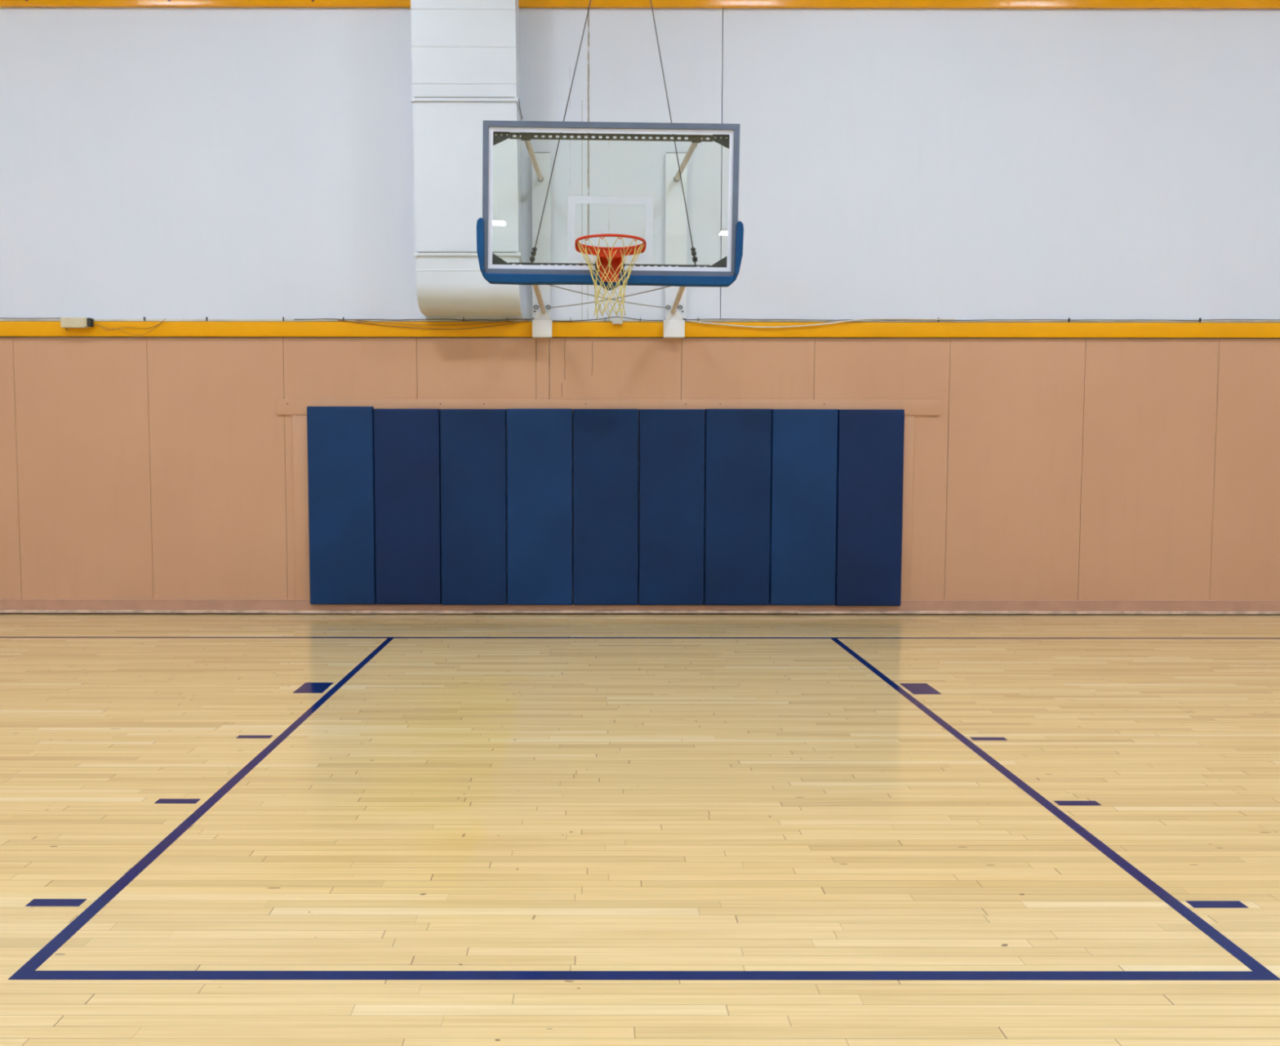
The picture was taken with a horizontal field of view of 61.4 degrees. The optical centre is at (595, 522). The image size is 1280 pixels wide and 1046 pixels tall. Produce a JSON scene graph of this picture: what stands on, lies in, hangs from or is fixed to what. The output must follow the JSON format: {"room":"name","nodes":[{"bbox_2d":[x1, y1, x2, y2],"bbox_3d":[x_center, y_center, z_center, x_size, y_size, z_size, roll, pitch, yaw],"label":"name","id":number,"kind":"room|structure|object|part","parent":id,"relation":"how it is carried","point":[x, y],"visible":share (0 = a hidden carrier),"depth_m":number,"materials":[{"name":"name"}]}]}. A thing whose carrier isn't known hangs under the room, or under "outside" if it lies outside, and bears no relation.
{"room":"sports hall","nodes":[
{"label":"sports hall","id":0,"kind":"room"},
{"bbox_2d":[0,7,1279,599],"bbox_3d":[0.142,-3.043,9.896,24.300,7.800,0.152,0,4,0],"label":"wall","id":1,"kind":"structure","parent":0,"point":[156,162],"depth_m":9.86,"materials":[{"name":"white paint"}]},
{"bbox_2d":[60,317,94,330],"bbox_3d":[-4.718,-1.810,9.837,0.279,0.119,0.119,0,4,0],"label":"wall box","id":2,"kind":"object","parent":1,"relation":"attached to","point":[66,322],"visible":1,"depth_m":9.78,"materials":[{"name":"beige paint"}]},
{"bbox_2d":[86,317,94,327],"bbox_3d":[-4.605,-1.831,9.839,0.053,0.076,0.075,0,4,0],"label":"socket","id":3,"kind":"object","parent":2,"relation":"attached to","point":[90,321],"depth_m":9.81,"materials":[{"name":"black plastic"}]},
{"bbox_2d":[93,323,160,329],"bbox_3d":[-4.261,-1.817,9.848,0.647,0.101,0.016,0,4,0],"label":"loose wire","id":4,"kind":"object","parent":2,"relation":"attached to","point":[160,323],"visible":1,"depth_m":9.85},
{"bbox_2d":[93,318,165,335],"bbox_3d":[-4.256,-1.794,9.838,0.658,0.154,0.012,0,4,0],"label":"loose wire","id":5,"kind":"object","parent":2,"relation":"attached to","point":[165,318],"visible":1,"depth_m":9.84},
{"bbox_2d":[292,414,310,599],"bbox_3d":[-2.706,-0.142,10.003,0.190,1.718,0.012,0,4,0],"label":"trim","id":6,"kind":"structure","parent":1,"relation":"attached to","point":[299,422],"depth_m":10.00,"materials":[{"name":"beige paint"}]},
{"bbox_2d":[306,406,375,604],"bbox_3d":[-2.352,-0.157,9.963,0.604,1.832,0.053,0,4,0],"label":"pad","id":7,"kind":"object","parent":1,"relation":"attached to","point":[341,478],"visible":1,"depth_m":9.94,"materials":[{"name":"blue plastic"}]},
{"bbox_2d":[373,408,441,604],"bbox_3d":[-1.740,-0.147,9.965,0.604,1.812,0.053,0,4,0],"label":"pad","id":8,"kind":"object","parent":1,"relation":"attached to","point":[406,442],"visible":1,"depth_m":9.94,"materials":[{"name":"blue plastic"}]},
{"bbox_2d":[410,0,524,319],"bbox_3d":[-1.117,-4.373,9.461,0.983,5.051,0.544,0,4,0],"label":"air duct","id":9,"kind":"object","parent":1,"relation":"attached to","point":[465,54],"visible":0.94,"depth_m":9.31,"materials":[{"name":"white metal"}]},
{"bbox_2d":[440,408,506,604],"bbox_3d":[-1.129,-0.143,9.966,0.604,1.814,0.053,0,4,0],"label":"pad","id":10,"kind":"object","parent":1,"relation":"attached to","point":[473,442],"visible":1,"depth_m":9.94,"materials":[{"name":"blue plastic"}]},
{"bbox_2d":[506,408,572,604],"bbox_3d":[-0.517,-0.145,9.966,0.604,1.818,0.053,0,4,0],"label":"pad","id":11,"kind":"object","parent":1,"relation":"attached to","point":[540,440],"visible":1,"depth_m":9.94,"materials":[{"name":"blue plastic"}]},
{"bbox_2d":[532,151,551,337],"bbox_3d":[-0.486,-2.525,9.803,0.180,1.662,0.105,0,4,0],"label":"board","id":12,"kind":"object","parent":1,"relation":"attached to","point":[541,323],"visible":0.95,"depth_m":9.79,"materials":[{"name":"white paint"}]},
{"bbox_2d":[476,120,743,320],"bbox_3d":[0.104,-2.258,8.433,1.928,1.620,2.769,1,4,0],"label":"basketball hoop","id":13,"kind":"object","parent":12,"relation":"attached to","point":[608,270],"visible":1,"depth_m":7.70,"materials":[{"name":"blue metal"}]},
{"bbox_3d":[0.101,-1.850,7.791,1.456,0.044,0.035,1,4,0],"label":"slotted rail","id":14,"kind":"part","parent":13,"relation":"part of","materials":[{"name":"grey metal"}]},
{"bbox_3d":[0.101,-1.831,7.695,0.210,0.070,0.002,1,4,0],"label":"backing plate","id":15,"kind":"part","parent":13,"relation":"part of","materials":[{"name":"red metal"}]},
{"bbox_3d":[0.113,-2.766,7.731,1.456,0.046,0.035,1,4,0],"label":"slotted rail","id":16,"kind":"part","parent":13,"relation":"part of","materials":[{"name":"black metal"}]},
{"bbox_2d":[573,408,638,604],"bbox_3d":[0.094,-0.143,9.967,0.604,1.816,0.053,0,4,0],"label":"pad","id":17,"kind":"object","parent":1,"relation":"attached to","point":[606,441],"visible":1,"depth_m":9.94,"materials":[{"name":"blue plastic"}]},
{"bbox_2d":[552,316,662,321],"bbox_3d":[0.112,-1.863,9.845,1.013,0.045,0.030,0,4,0],"label":"cable","id":18,"kind":"object","parent":1,"relation":"attached to","point":[610,317],"visible":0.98,"depth_m":9.85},
{"bbox_2d":[276,399,940,415],"bbox_3d":[0.123,-1.068,9.942,6.125,0.143,0.020,0,4,0],"label":"mounting rail","id":19,"kind":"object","parent":1,"relation":"attached to","point":[284,406],"depth_m":9.93,"materials":[{"name":"beige paint"}]},
{"bbox_2d":[612,317,622,324],"bbox_3d":[0.200,-1.846,9.840,0.092,0.055,0.049,0,4,0],"label":"junction box","id":20,"kind":"object","parent":1,"relation":"attached to","point":[615,320],"visible":0.84,"depth_m":9.82,"materials":[{"name":"white plastic"}]},
{"bbox_2d":[0,319,1279,338],"bbox_3d":[0.141,-1.784,9.887,24.300,0.165,0.035,0,4,0],"label":"trim","id":21,"kind":"structure","parent":1,"relation":"attached to","point":[333,328],"depth_m":9.87,"materials":[{"name":"yellow paint"}]},
{"bbox_2d":[0,317,60,318],"bbox_3d":[-5.939,-1.876,9.858,2.140,0.011,0.007,0,4,0],"label":"cable","id":22,"kind":"object","parent":21,"relation":"on","point":[0,317],"visible":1,"depth_m":9.86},
{"bbox_2d":[293,318,531,320],"bbox_3d":[-1.672,-1.862,9.858,2.175,0.019,0.009,0,4,0],"label":"cable","id":23,"kind":"object","parent":21,"relation":"on","point":[314,318],"visible":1,"depth_m":9.86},
{"bbox_2d":[0,599,1279,614],"bbox_3d":[0.138,0.786,10.052,24.300,0.136,0.042,0,4,0],"label":"baseboard","id":24,"kind":"structure","parent":1,"relation":"attached to","point":[6,606],"depth_m":10.05,"materials":[{"name":"paint"}]},
{"bbox_3d":[-4.662,0.823,10.042,3.096,0.026,0.021,0,4,0],"label":"shoe molding","id":25,"kind":"part","parent":24,"relation":"part of","materials":[{"name":"paint"}]},
{"bbox_3d":[-2.127,0.829,10.046,1.966,0.026,0.018,0,4,0],"label":"shoe molding","id":26,"kind":"part","parent":24,"relation":"part of","materials":[{"name":"paint"}]},
{"bbox_3d":[0.373,0.825,10.046,3.026,0.026,0.024,0,4,0],"label":"shoe molding","id":27,"kind":"part","parent":24,"relation":"part of","materials":[{"name":"paint"}]},
{"bbox_3d":[2.988,0.831,10.051,2.196,0.026,0.020,0,4,0],"label":"shoe molding","id":28,"kind":"part","parent":24,"relation":"part of","materials":[{"name":"paint"}]},
{"bbox_3d":[8.188,0.838,10.058,8.196,0.026,0.018,0,4,0],"label":"shoe molding","id":29,"kind":"part","parent":24,"relation":"part of","materials":[{"name":"paint"}]},
{"bbox_2d":[0,0,1279,8],"bbox_3d":[0.144,-4.961,9.673,24.300,0.642,0.048,0,4,0],"label":"trim","id":30,"kind":"structure","parent":1,"relation":"attached to","point":[820,4],"depth_m":9.67,"materials":[{"name":"yellow paint"}]},
{"bbox_3d":[0.139,-0.425,10.019,24.297,2.560,0.050,0,4,0],"label":"panel","id":31,"kind":"part","parent":1,"relation":"part of","materials":[{"name":"beige paint"}]},
{"bbox_2d":[638,408,705,604],"bbox_3d":[0.706,-0.142,9.968,0.604,1.814,0.052,0,4,0],"label":"pad","id":32,"kind":"object","parent":1,"relation":"attached to","point":[672,442],"visible":1,"depth_m":9.95,"materials":[{"name":"blue plastic"}]},
{"bbox_2d":[662,152,687,337],"bbox_3d":[0.726,-2.524,9.804,0.207,1.662,0.105,0,4,0],"label":"board","id":33,"kind":"object","parent":1,"relation":"attached to","point":[675,209],"visible":0.92,"depth_m":9.79,"materials":[{"name":"white paint"}]},
{"bbox_2d":[704,408,771,604],"bbox_3d":[1.317,-0.143,9.968,0.604,1.818,0.053,0,4,0],"label":"pad","id":34,"kind":"object","parent":1,"relation":"attached to","point":[738,442],"visible":1,"depth_m":9.94,"materials":[{"name":"blue plastic"}]},
{"bbox_2d":[769,408,838,604],"bbox_3d":[1.929,-0.141,9.969,0.604,1.816,0.053,0,4,0],"label":"pad","id":35,"kind":"object","parent":1,"relation":"attached to","point":[804,442],"visible":1,"depth_m":9.95,"materials":[{"name":"blue plastic"}]},
{"bbox_2d":[835,408,904,605],"bbox_3d":[2.540,-0.137,9.970,0.604,1.820,0.053,0,4,0],"label":"pad","id":36,"kind":"object","parent":1,"relation":"attached to","point":[870,475],"visible":1,"depth_m":9.95,"materials":[{"name":"blue plastic"}]},
{"bbox_2d":[901,415,914,599],"bbox_3d":[2.827,-0.137,10.009,0.235,1.718,0.012,0,4,0],"label":"trim","id":37,"kind":"structure","parent":1,"relation":"attached to","point":[908,420],"depth_m":10.00,"materials":[{"name":"beige paint"}]},
{"bbox_2d":[684,318,1279,320],"bbox_3d":[3.854,-1.861,9.867,6.074,0.016,0.008,0,4,0],"label":"cable","id":38,"kind":"object","parent":1,"relation":"attached to","point":[704,318],"visible":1,"depth_m":9.87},
{"bbox_3d":[3.141,-1.861,9.866,0.004,0.036,0.034,0,4,0],"label":"clip","id":39,"kind":"object","parent":1,"relation":"attached to","visible":0},
{"bbox_2d":[687,318,955,328],"bbox_3d":[2.066,-1.829,9.851,2.451,0.087,0.017,0,4,0],"label":"cable","id":40,"kind":"object","parent":39,"relation":"hanging from","point":[860,318],"visible":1,"depth_m":9.85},
{"bbox_3d":[-2.309,-1.866,9.860,0.004,0.036,0.034,0,4,0],"label":"clip","id":41,"kind":"object","parent":1,"relation":"attached to","visible":0},
{"bbox_2d":[337,320,528,329],"bbox_3d":[-1.484,-1.815,9.856,1.751,0.089,0.008,0,4,0],"label":"cable","id":42,"kind":"object","parent":41,"relation":"hanging from","point":[338,320],"visible":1,"depth_m":9.85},
{"bbox_3d":[-0.809,-1.865,9.861,0.004,0.036,0.034,0,4,0],"label":"clip","id":43,"kind":"object","parent":1,"relation":"attached to","visible":0},
{"bbox_2d":[353,319,515,325],"bbox_3d":[-1.469,-1.833,9.848,1.481,0.051,0.012,0,4,0],"label":"cable","id":44,"kind":"object","parent":43,"relation":"hanging from","point":[353,319],"visible":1,"depth_m":9.85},
{"bbox_2d":[0,613,1279,1045],"bbox_3d":[0.151,1.763,-2.891,24.300,0.121,26.000,0,4,0],"label":"floor","id":45,"kind":"structure","parent":0,"point":[216,829],"depth_m":4.26,"materials":[{"name":"brown wood"}]},
{"bbox_3d":[0.253,-5.792,9.492,0.160,0.240,0.299,0,4,0],"label":"anchor","id":46,"kind":"object","parent":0,"visible":0},
{"bbox_2d":[529,0,591,262],"bbox_3d":[-0.122,-3.817,8.575,0.041,3.799,1.920,1,4,21],"label":"cable","id":47,"kind":"object","parent":46,"relation":"attached to","point":[535,249],"visible":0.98,"depth_m":8.13,"materials":[{"name":"metal"}]},
{"bbox_2d":[650,0,697,264],"bbox_3d":[0.505,-3.816,8.575,0.040,3.799,1.845,-1,4,-14],"label":"cable","id":48,"kind":"object","parent":46,"relation":"attached to","point":[692,249],"visible":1,"depth_m":8.13,"materials":[{"name":"metal"}]}
]}

